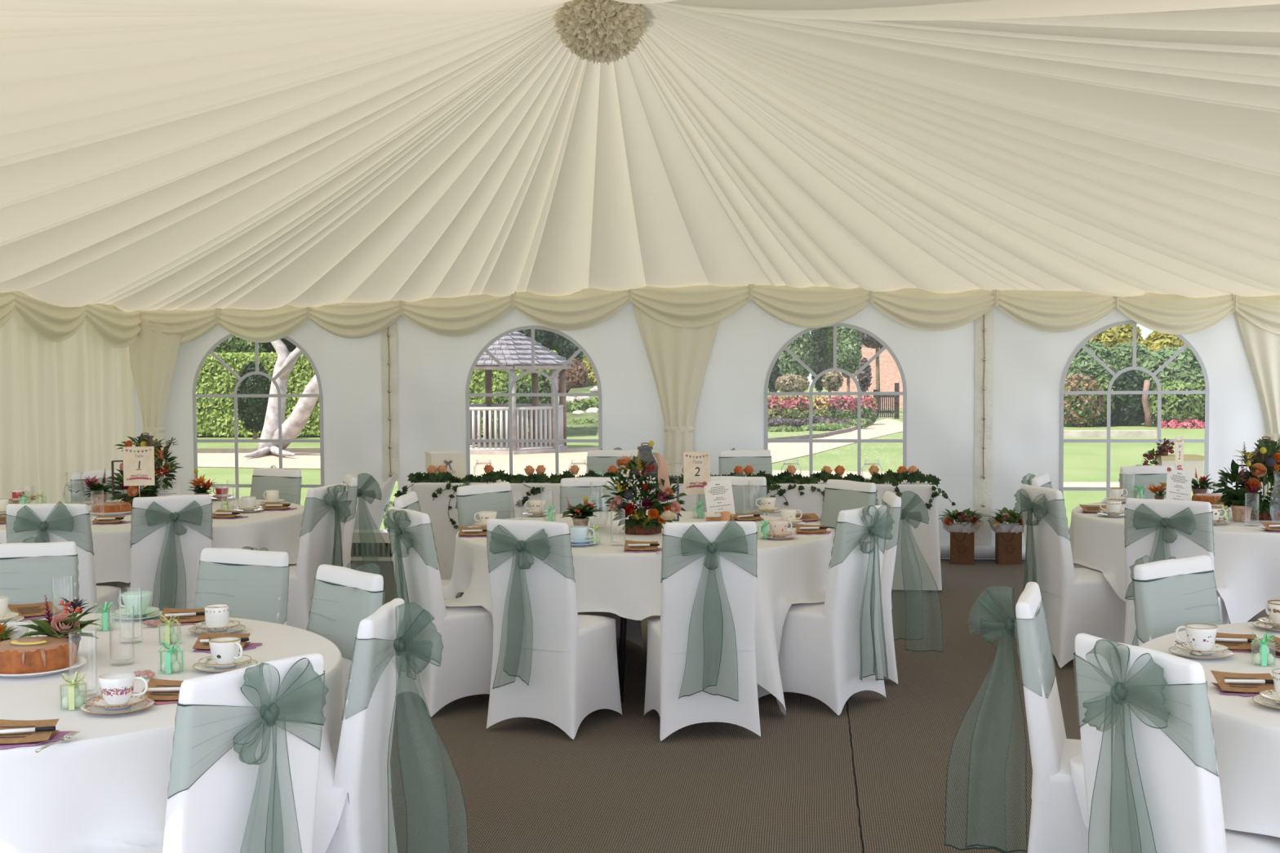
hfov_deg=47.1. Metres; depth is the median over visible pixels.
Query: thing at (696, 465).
table sign
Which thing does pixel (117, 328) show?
swag valance
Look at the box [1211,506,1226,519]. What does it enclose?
tea cup
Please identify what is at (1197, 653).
teaspoon
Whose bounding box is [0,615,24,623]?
plate
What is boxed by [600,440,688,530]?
flower arrangement
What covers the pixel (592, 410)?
rockery stone
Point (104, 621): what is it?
box
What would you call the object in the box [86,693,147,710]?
saucer
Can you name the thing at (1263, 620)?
saucer
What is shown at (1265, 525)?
booklet
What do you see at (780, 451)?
path
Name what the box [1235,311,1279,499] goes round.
drape
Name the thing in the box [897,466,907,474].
flower
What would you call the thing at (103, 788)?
tablecloth
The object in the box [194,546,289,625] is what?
banquet chair
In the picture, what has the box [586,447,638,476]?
banquet chair
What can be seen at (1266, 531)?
paper napkin
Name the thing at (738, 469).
flower
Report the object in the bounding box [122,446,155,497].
table sign
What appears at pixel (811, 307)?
swag valance
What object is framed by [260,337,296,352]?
tree
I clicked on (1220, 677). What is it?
booklet
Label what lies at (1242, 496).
flower pot
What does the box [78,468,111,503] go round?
flower pot
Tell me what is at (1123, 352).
tree
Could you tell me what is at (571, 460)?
glass jar
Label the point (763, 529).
box
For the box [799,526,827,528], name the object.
marker pen
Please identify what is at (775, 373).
cypress
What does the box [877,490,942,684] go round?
banquet chair
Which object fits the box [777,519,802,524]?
saucer
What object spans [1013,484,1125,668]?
banquet chair
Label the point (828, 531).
paper napkin
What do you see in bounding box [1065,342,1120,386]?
tree
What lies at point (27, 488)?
tea cup
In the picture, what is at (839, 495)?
banquet chair
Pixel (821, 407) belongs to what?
clump
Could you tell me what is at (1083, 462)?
ground
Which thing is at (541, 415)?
summerhouse
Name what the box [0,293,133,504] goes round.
curtain
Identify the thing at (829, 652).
banquet chair
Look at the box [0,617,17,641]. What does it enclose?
flower
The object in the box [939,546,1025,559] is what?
baseboard
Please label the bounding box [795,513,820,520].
booklet
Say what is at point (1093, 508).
booklet
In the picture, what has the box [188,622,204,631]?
teaspoon
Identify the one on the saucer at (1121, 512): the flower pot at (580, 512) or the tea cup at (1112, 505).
the tea cup at (1112, 505)
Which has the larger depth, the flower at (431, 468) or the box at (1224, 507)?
the flower at (431, 468)
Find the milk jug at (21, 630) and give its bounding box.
[0,622,39,640]
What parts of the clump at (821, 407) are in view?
flower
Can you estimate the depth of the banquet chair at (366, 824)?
3.98 m
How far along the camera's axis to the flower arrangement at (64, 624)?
4.28 m
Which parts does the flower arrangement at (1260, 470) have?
flower, stem, flower, flower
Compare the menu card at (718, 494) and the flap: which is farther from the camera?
the flap
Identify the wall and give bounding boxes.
[133,300,1266,559]
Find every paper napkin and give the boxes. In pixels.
[0,729,75,749]
[22,609,62,620]
[92,520,132,524]
[154,700,178,704]
[160,621,203,626]
[192,642,262,653]
[211,515,248,519]
[262,507,297,511]
[457,535,487,537]
[623,547,662,552]
[737,519,764,521]
[795,530,831,534]
[801,519,822,522]
[1217,687,1259,696]
[1230,649,1255,652]
[1263,529,1279,532]
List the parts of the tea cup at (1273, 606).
handle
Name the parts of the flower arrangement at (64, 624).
pot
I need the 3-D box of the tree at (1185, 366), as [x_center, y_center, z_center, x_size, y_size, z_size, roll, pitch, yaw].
[17.170,-1.319,47.232,2.601,2.561,1.860,0,3,3]
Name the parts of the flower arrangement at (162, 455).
flower, stem, flower, flower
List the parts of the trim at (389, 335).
lacing cord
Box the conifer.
[582,354,597,385]
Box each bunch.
[1142,448,1162,465]
[1154,438,1174,455]
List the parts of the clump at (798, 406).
flower, flower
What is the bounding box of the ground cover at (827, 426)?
[768,417,873,431]
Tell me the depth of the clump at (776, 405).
48.36 m
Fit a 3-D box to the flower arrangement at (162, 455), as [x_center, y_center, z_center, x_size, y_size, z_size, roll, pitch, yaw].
[-3.027,0.276,8.924,0.514,0.472,0.195,0,3,7]
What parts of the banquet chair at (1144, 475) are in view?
sash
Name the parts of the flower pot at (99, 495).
flower, flower, pot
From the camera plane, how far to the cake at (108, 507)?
8.40 m
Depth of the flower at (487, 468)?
10.70 m
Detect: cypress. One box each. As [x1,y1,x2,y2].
[768,357,782,392]
[777,332,813,377]
[808,326,829,395]
[826,326,833,399]
[832,326,862,396]
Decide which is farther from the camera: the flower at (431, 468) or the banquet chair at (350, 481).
the flower at (431, 468)
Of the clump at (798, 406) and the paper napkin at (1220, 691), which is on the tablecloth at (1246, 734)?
the paper napkin at (1220, 691)
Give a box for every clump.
[768,395,792,419]
[782,395,816,421]
[812,395,832,417]
[826,395,857,420]
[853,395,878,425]
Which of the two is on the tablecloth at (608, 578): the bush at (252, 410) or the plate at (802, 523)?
the plate at (802, 523)
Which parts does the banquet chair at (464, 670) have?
sash, backrest, seat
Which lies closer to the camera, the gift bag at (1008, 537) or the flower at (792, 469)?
the flower at (792, 469)
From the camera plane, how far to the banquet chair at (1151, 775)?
3.43 m
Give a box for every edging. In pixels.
[197,448,319,453]
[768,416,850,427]
[768,426,857,439]
[1063,430,1157,437]
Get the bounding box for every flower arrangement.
[16,594,102,655]
[105,433,182,502]
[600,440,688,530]
[1212,435,1279,516]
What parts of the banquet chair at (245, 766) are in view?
sash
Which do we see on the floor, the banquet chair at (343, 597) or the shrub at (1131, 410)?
the banquet chair at (343, 597)
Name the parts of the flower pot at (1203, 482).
pot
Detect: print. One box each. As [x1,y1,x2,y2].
[125,448,151,453]
[126,476,151,480]
[685,454,707,458]
[686,484,703,488]
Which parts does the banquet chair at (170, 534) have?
seat, sash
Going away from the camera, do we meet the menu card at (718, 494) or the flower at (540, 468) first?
the menu card at (718, 494)
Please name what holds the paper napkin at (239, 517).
on the tablecloth at (278, 531)
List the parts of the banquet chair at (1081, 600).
sash, backrest, seat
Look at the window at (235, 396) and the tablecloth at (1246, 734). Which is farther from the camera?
the window at (235, 396)
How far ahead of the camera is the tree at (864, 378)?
58.72 m
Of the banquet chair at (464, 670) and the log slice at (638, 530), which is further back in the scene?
the log slice at (638, 530)
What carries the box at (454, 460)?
on the tablecloth at (926, 537)
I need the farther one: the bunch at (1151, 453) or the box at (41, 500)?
the bunch at (1151, 453)
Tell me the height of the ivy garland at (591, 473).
0.145 m
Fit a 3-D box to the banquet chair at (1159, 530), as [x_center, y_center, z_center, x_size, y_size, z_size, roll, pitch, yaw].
[2.638,0.807,7.234,0.437,0.930,0.566,1,3,32]
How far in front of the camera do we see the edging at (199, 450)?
35.15 m
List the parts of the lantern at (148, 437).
door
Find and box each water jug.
[57,472,84,501]
[580,482,608,526]
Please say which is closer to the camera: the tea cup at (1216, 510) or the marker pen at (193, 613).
the marker pen at (193, 613)
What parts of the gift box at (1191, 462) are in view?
lid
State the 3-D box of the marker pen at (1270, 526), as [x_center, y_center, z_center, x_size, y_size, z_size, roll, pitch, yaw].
[3.184,0.492,7.282,0.143,0.010,0.010,-1,3,-6]
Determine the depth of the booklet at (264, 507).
8.66 m
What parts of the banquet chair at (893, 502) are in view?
seat, backrest, sash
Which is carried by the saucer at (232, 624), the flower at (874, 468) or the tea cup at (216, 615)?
the tea cup at (216, 615)
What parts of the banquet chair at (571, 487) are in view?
backrest, sash, seat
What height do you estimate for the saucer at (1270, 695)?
0.020 m
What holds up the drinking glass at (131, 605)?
on the tablecloth at (103, 788)
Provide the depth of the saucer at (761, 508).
8.28 m
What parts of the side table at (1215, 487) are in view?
leg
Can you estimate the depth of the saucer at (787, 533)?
7.08 m
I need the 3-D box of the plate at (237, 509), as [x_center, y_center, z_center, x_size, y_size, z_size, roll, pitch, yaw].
[-2.279,0.490,8.560,0.177,0.014,0.177,2,3,38]
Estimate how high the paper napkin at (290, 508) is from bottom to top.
0.004 m
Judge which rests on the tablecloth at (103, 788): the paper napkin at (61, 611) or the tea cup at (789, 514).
the paper napkin at (61, 611)
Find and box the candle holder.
[720,511,730,520]
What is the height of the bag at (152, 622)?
0.023 m
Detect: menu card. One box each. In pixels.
[155,475,180,496]
[702,479,737,520]
[1165,466,1191,500]
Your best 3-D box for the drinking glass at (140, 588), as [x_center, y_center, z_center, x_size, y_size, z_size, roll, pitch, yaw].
[-1.578,0.586,4.551,0.068,0.165,0.068,0,3,7]
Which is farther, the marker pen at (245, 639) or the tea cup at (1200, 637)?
the marker pen at (245, 639)
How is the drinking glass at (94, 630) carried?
on the tablecloth at (103, 788)
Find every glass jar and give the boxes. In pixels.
[570,459,587,466]
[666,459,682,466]
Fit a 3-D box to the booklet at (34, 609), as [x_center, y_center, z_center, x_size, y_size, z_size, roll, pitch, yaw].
[-2.082,0.626,5.043,0.150,0.036,0.104,-2,3,-39]
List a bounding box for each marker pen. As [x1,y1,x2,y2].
[0,726,55,733]
[96,517,124,519]
[146,687,180,692]
[164,611,204,617]
[200,637,248,642]
[214,512,239,514]
[265,504,290,506]
[462,529,486,532]
[627,543,659,546]
[737,514,759,517]
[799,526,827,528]
[1215,637,1254,642]
[1224,679,1273,684]
[1268,524,1279,527]
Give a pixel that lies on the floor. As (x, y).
(871, 777)
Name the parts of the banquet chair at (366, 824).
seat, backrest, sash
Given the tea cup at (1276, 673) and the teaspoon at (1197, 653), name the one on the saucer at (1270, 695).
the tea cup at (1276, 673)
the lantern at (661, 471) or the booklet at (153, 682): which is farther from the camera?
the lantern at (661, 471)
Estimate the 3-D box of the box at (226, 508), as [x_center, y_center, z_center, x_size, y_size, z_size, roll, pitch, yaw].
[-2.367,0.460,8.407,0.066,0.089,0.060,-1,3,-11]
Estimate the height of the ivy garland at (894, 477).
0.318 m
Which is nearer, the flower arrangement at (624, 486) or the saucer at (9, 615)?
the saucer at (9, 615)
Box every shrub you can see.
[493,369,551,439]
[557,358,588,393]
[774,371,844,395]
[1063,373,1115,426]
[1095,371,1153,426]
[1147,377,1205,428]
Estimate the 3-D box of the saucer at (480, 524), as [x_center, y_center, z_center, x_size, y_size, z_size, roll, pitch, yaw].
[-0.790,0.511,7.620,0.144,0.020,0.144,-2,3,-37]
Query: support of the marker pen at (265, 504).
on the booklet at (264, 507)
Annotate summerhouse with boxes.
[469,331,573,454]
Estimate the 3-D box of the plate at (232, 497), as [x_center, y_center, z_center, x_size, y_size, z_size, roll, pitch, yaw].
[-2.658,0.458,9.345,0.177,0.014,0.177,1,3,26]
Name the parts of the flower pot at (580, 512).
pot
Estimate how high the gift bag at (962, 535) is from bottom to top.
0.439 m
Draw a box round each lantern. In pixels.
[111,432,159,497]
[630,442,679,522]
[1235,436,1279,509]
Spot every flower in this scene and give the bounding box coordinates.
[426,465,437,474]
[437,464,447,472]
[483,464,493,473]
[524,465,534,475]
[535,464,546,475]
[568,464,579,475]
[607,465,617,472]
[617,465,627,474]
[733,465,743,475]
[743,465,754,475]
[786,465,796,475]
[821,465,831,482]
[834,465,844,475]
[868,465,879,479]
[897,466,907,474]
[907,465,917,474]
[1155,417,1204,428]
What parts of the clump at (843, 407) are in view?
flower, flower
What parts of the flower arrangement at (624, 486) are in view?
flower, stem, flower, flower, flower, flower, flower, flower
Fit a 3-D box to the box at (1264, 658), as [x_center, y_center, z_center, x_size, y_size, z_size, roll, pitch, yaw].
[1.746,0.622,4.116,0.066,0.089,0.060,0,3,18]
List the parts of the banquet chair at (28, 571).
sash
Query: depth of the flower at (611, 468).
10.53 m
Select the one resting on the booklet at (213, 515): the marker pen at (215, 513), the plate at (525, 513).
the marker pen at (215, 513)
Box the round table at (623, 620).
[617,617,626,702]
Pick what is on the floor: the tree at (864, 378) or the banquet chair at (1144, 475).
the banquet chair at (1144, 475)
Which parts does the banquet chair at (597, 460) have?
sash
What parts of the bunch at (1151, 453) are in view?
flower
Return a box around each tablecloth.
[0,498,304,583]
[0,613,349,852]
[411,477,942,590]
[441,511,833,715]
[1068,497,1279,623]
[1070,622,1279,837]
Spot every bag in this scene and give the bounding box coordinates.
[133,670,155,677]
[142,619,159,626]
[586,524,599,544]
[937,507,985,564]
[984,506,1023,564]
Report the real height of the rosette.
0.522 m
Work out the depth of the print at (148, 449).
8.48 m
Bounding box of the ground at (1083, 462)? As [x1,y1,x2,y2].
[196,385,1204,529]
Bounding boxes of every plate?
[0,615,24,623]
[0,655,87,678]
[8,499,33,503]
[79,697,155,715]
[88,510,132,515]
[109,610,162,620]
[188,624,245,634]
[192,659,257,672]
[211,496,235,500]
[233,507,264,512]
[257,501,287,504]
[470,524,486,528]
[521,512,553,516]
[570,541,597,546]
[752,509,780,514]
[761,533,797,539]
[787,521,805,526]
[1096,512,1125,517]
[1168,646,1234,659]
[1211,504,1223,506]
[1212,520,1230,524]
[1252,620,1279,631]
[1252,694,1279,709]
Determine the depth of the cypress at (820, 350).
59.22 m
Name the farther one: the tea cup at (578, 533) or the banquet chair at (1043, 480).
the banquet chair at (1043, 480)
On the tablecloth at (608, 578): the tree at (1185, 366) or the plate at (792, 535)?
the plate at (792, 535)
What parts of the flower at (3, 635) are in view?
flower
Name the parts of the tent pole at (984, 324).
lacing cord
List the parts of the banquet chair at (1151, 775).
sash, seat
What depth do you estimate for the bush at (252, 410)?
41.15 m
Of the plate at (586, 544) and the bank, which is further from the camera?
the bank
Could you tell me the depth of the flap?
12.37 m
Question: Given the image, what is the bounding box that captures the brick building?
[831,328,902,408]
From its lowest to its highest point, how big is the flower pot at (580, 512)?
0.172 m
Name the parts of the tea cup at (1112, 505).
handle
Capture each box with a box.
[17,491,30,503]
[35,491,46,503]
[57,671,87,710]
[93,601,115,631]
[156,613,180,644]
[157,639,183,673]
[220,498,231,511]
[350,529,392,560]
[424,450,465,479]
[543,505,555,521]
[693,501,705,518]
[757,520,770,538]
[1133,484,1146,498]
[1154,454,1204,481]
[1217,505,1231,520]
[1250,631,1275,666]
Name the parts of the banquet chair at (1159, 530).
sash, backrest, seat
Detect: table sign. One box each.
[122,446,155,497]
[683,451,710,517]
[1174,435,1183,470]
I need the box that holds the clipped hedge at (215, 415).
[195,349,555,437]
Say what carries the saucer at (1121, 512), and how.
on the plate at (1100, 513)
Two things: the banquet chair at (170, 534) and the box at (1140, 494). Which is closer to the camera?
the banquet chair at (170, 534)
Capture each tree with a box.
[213,335,266,353]
[243,339,319,457]
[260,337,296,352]
[517,328,566,359]
[562,338,585,364]
[856,331,883,410]
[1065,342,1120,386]
[1088,324,1144,391]
[1110,341,1151,386]
[1137,346,1204,391]
[1140,330,1188,353]
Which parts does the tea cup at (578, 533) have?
handle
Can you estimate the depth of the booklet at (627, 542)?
6.67 m
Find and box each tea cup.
[0,498,8,510]
[0,595,9,617]
[8,488,24,500]
[18,485,34,496]
[97,671,147,705]
[118,591,151,613]
[204,604,228,627]
[208,635,243,664]
[213,485,229,496]
[240,496,256,508]
[263,489,278,501]
[474,511,497,524]
[524,499,546,511]
[569,525,595,541]
[755,497,776,509]
[768,520,792,534]
[780,508,802,521]
[1099,499,1121,512]
[1110,487,1127,498]
[1175,623,1217,651]
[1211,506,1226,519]
[1265,600,1279,624]
[1271,668,1279,697]
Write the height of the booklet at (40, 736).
0.036 m
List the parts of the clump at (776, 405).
flower, flower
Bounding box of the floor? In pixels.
[350,559,1269,852]
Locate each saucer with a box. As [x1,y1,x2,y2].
[0,611,18,622]
[8,497,30,502]
[26,494,39,498]
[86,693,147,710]
[114,606,159,617]
[193,620,239,631]
[198,654,251,668]
[210,493,233,498]
[235,506,261,511]
[260,498,284,502]
[473,521,486,527]
[524,509,547,515]
[569,537,594,544]
[755,506,781,511]
[766,531,793,537]
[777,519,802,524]
[1099,510,1125,515]
[1104,497,1127,501]
[1174,642,1227,655]
[1212,517,1226,523]
[1257,617,1279,628]
[1259,688,1279,704]
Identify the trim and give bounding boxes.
[381,300,399,504]
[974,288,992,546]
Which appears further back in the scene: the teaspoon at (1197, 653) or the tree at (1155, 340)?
the tree at (1155, 340)
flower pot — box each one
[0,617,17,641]
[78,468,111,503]
[185,469,217,494]
[560,496,603,526]
[1145,482,1166,499]
[1191,467,1222,494]
[1220,485,1264,521]
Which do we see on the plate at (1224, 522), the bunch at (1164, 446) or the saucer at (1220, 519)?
the saucer at (1220, 519)
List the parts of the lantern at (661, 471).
glazing frame, corner post, door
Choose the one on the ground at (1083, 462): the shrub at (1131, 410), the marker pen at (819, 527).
the shrub at (1131, 410)
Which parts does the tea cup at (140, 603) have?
handle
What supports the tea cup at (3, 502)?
on the saucer
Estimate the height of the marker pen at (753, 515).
0.010 m
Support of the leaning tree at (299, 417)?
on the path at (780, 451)
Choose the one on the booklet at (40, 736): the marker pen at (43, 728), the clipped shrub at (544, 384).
the marker pen at (43, 728)
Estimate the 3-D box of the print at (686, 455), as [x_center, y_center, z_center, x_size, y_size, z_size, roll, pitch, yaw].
[0.314,0.168,8.116,0.128,0.024,0.001,-1,3,-8]
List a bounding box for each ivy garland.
[394,469,568,528]
[562,469,719,484]
[722,468,955,510]
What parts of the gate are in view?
post, post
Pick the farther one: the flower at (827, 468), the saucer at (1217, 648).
the flower at (827, 468)
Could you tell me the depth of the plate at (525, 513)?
8.20 m
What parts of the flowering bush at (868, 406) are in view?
flower, flower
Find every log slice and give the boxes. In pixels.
[123,497,133,506]
[623,523,662,534]
[1249,508,1279,520]
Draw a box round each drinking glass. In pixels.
[68,630,97,696]
[108,604,134,665]
[118,587,142,643]
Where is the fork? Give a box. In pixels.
[35,731,79,752]
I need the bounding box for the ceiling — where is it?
[0,0,1279,311]
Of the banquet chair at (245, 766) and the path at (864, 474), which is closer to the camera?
the banquet chair at (245, 766)
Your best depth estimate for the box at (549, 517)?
7.91 m
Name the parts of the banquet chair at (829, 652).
seat, backrest, sash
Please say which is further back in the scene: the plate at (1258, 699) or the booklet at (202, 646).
the booklet at (202, 646)
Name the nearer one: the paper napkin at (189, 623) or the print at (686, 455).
the paper napkin at (189, 623)
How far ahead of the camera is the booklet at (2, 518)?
8.02 m
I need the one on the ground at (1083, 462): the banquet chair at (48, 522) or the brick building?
the brick building
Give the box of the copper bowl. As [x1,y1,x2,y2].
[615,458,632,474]
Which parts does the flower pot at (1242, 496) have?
pot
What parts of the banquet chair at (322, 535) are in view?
seat, backrest, sash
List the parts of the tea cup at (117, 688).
handle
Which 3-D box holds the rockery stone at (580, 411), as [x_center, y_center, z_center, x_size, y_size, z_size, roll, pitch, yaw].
[-1.922,-0.367,45.663,0.408,0.279,0.341,0,3,7]
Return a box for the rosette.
[552,0,649,65]
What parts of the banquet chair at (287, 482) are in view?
sash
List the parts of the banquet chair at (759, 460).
sash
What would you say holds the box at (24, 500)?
on the tablecloth at (278, 531)
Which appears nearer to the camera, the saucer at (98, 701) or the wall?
the saucer at (98, 701)
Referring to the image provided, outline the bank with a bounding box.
[566,381,598,435]
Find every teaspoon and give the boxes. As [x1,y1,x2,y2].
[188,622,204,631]
[1174,640,1201,655]
[1265,616,1272,627]
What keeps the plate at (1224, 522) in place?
on the tablecloth at (1246, 557)
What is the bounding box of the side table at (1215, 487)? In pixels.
[1118,478,1223,493]
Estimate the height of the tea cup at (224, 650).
0.070 m
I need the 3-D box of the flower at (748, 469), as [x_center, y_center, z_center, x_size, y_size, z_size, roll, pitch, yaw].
[0.777,0.337,10.476,0.075,0.123,0.075,-1,3,-11]
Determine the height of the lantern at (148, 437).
0.390 m
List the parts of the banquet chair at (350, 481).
backrest, sash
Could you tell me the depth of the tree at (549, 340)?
57.85 m
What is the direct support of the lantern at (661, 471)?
on the log slice at (638, 530)
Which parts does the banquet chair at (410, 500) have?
backrest, sash, seat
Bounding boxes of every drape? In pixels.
[128,319,182,490]
[632,303,719,476]
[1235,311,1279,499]
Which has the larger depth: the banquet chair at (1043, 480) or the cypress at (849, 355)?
the cypress at (849, 355)
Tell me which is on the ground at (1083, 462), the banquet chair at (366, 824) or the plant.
the plant
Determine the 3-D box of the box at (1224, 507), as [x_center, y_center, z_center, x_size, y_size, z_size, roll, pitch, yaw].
[3.054,0.457,7.697,0.066,0.089,0.060,-1,3,-11]
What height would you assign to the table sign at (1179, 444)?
0.384 m
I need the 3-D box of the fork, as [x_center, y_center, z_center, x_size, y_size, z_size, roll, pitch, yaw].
[-1.316,0.712,3.318,0.018,0.014,0.147,0,3,14]
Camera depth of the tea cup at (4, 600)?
4.88 m
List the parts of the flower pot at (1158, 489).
pot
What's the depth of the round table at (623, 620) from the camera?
6.98 m
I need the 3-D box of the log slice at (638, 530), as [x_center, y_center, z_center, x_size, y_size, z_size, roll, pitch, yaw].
[0.013,0.509,7.395,0.190,0.050,0.192,0,3,7]
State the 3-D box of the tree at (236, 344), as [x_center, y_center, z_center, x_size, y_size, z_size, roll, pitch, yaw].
[-14.802,-2.147,51.961,3.392,4.196,2.264,0,3,4]
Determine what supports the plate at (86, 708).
on the tablecloth at (103, 788)
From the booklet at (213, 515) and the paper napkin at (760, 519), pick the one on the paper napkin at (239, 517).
the booklet at (213, 515)
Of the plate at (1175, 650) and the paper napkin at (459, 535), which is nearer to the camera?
the plate at (1175, 650)
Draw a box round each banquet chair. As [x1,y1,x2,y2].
[0,537,79,613]
[4,501,121,613]
[70,470,129,586]
[116,494,213,610]
[162,653,328,852]
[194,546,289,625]
[250,465,302,504]
[286,483,351,631]
[306,562,384,702]
[325,598,468,852]
[340,472,394,590]
[382,506,493,716]
[383,491,463,599]
[455,481,515,528]
[486,518,622,739]
[560,475,642,647]
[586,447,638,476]
[644,518,760,741]
[697,472,767,515]
[718,448,772,476]
[756,505,894,715]
[820,479,878,542]
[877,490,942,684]
[944,582,1088,852]
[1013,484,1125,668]
[1020,472,1086,576]
[1073,633,1279,852]
[1119,464,1174,498]
[1124,497,1229,646]
[1124,555,1222,646]
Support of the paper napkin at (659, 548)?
on the tablecloth at (608, 578)
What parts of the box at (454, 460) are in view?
lid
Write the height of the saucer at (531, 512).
0.020 m
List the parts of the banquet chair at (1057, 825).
sash, backrest, seat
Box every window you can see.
[192,333,324,498]
[465,325,602,475]
[764,323,906,476]
[1059,320,1209,497]
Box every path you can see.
[197,417,902,477]
[771,470,1119,487]
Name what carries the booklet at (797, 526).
on the paper napkin at (828, 531)
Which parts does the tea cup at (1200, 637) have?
handle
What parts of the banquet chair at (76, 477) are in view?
sash, backrest, seat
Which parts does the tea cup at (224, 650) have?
handle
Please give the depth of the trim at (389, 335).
12.38 m
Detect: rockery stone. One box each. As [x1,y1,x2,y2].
[566,395,576,402]
[572,409,584,413]
[575,395,589,402]
[586,407,598,413]
[589,386,598,392]
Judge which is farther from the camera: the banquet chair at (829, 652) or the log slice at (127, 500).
the log slice at (127, 500)
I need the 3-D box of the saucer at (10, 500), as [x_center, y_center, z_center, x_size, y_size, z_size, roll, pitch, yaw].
[-3.878,0.463,9.168,0.144,0.020,0.144,-3,3,-43]
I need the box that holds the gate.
[873,382,899,418]
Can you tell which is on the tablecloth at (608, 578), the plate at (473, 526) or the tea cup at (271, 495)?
the plate at (473, 526)
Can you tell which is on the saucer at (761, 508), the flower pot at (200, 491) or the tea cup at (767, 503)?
the tea cup at (767, 503)
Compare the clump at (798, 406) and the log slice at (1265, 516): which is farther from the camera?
the clump at (798, 406)
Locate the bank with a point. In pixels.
(572, 428)
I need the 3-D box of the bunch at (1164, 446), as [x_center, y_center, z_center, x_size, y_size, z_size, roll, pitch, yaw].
[3.704,0.143,10.388,0.163,0.119,0.138,0,3,7]
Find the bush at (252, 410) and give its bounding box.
[235,360,271,439]
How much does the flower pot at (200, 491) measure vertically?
0.204 m
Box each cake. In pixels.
[0,636,77,674]
[91,501,132,512]
[1191,493,1224,504]
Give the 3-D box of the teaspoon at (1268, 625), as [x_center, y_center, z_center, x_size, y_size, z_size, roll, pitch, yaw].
[1.981,0.615,4.625,0.022,0.020,0.130,1,3,24]
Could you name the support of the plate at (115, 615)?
on the tablecloth at (103, 788)
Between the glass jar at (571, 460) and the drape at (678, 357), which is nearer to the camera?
the glass jar at (571, 460)
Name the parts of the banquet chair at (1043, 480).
backrest, seat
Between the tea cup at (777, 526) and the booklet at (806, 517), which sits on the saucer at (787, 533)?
the tea cup at (777, 526)
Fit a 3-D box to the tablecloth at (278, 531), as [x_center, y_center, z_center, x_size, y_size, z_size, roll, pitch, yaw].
[-2.902,0.872,8.557,1.958,0.738,1.986,-2,3,-26]
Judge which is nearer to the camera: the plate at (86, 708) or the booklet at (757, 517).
the plate at (86, 708)
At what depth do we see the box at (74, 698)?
3.67 m
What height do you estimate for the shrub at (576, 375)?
2.296 m
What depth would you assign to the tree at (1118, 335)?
55.51 m
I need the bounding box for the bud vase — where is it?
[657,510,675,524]
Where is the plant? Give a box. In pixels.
[558,396,598,424]
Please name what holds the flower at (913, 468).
on the tablecloth at (926, 537)
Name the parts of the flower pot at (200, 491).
flower, flower, pot, flower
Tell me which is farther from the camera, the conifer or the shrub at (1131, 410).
the conifer
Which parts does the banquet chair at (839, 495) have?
sash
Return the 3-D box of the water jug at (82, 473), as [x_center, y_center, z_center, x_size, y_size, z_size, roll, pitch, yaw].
[-3.507,0.382,9.096,0.152,0.200,0.132,2,3,42]
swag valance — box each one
[0,290,141,348]
[137,284,1279,344]
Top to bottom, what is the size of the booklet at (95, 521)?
0.036 m
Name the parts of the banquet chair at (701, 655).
seat, backrest, sash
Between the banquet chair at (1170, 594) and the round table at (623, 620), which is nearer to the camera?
the banquet chair at (1170, 594)
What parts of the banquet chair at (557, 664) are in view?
sash, backrest, seat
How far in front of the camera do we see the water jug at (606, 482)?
7.65 m
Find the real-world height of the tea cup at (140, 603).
0.070 m
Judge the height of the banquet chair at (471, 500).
0.944 m
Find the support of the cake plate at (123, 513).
on the tablecloth at (278, 531)
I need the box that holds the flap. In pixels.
[353,473,395,529]
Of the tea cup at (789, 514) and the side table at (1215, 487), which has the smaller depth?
the tea cup at (789, 514)
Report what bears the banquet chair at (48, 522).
on the floor
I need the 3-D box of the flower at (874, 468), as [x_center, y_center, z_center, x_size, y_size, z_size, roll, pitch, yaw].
[1.657,0.335,10.403,0.075,0.123,0.075,1,3,35]
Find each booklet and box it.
[0,515,6,523]
[0,719,58,744]
[8,601,60,617]
[91,515,125,523]
[142,678,183,700]
[160,608,204,622]
[192,631,250,649]
[211,509,242,517]
[262,502,290,509]
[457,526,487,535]
[623,540,657,551]
[732,512,763,520]
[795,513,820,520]
[795,524,826,533]
[1079,504,1106,512]
[1210,670,1274,693]
[1214,632,1259,649]
[1250,635,1279,654]
[1259,521,1279,530]
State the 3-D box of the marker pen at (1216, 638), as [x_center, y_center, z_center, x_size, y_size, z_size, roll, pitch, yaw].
[1.759,0.630,4.330,0.143,0.010,0.010,0,3,15]
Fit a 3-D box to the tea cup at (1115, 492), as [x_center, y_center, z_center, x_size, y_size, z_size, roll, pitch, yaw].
[2.862,0.403,8.801,0.098,0.070,0.075,-3,3,-41]
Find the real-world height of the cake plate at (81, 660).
0.020 m
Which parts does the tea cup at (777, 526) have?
handle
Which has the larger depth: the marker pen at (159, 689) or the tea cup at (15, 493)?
the tea cup at (15, 493)
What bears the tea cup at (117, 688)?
on the saucer at (98, 701)

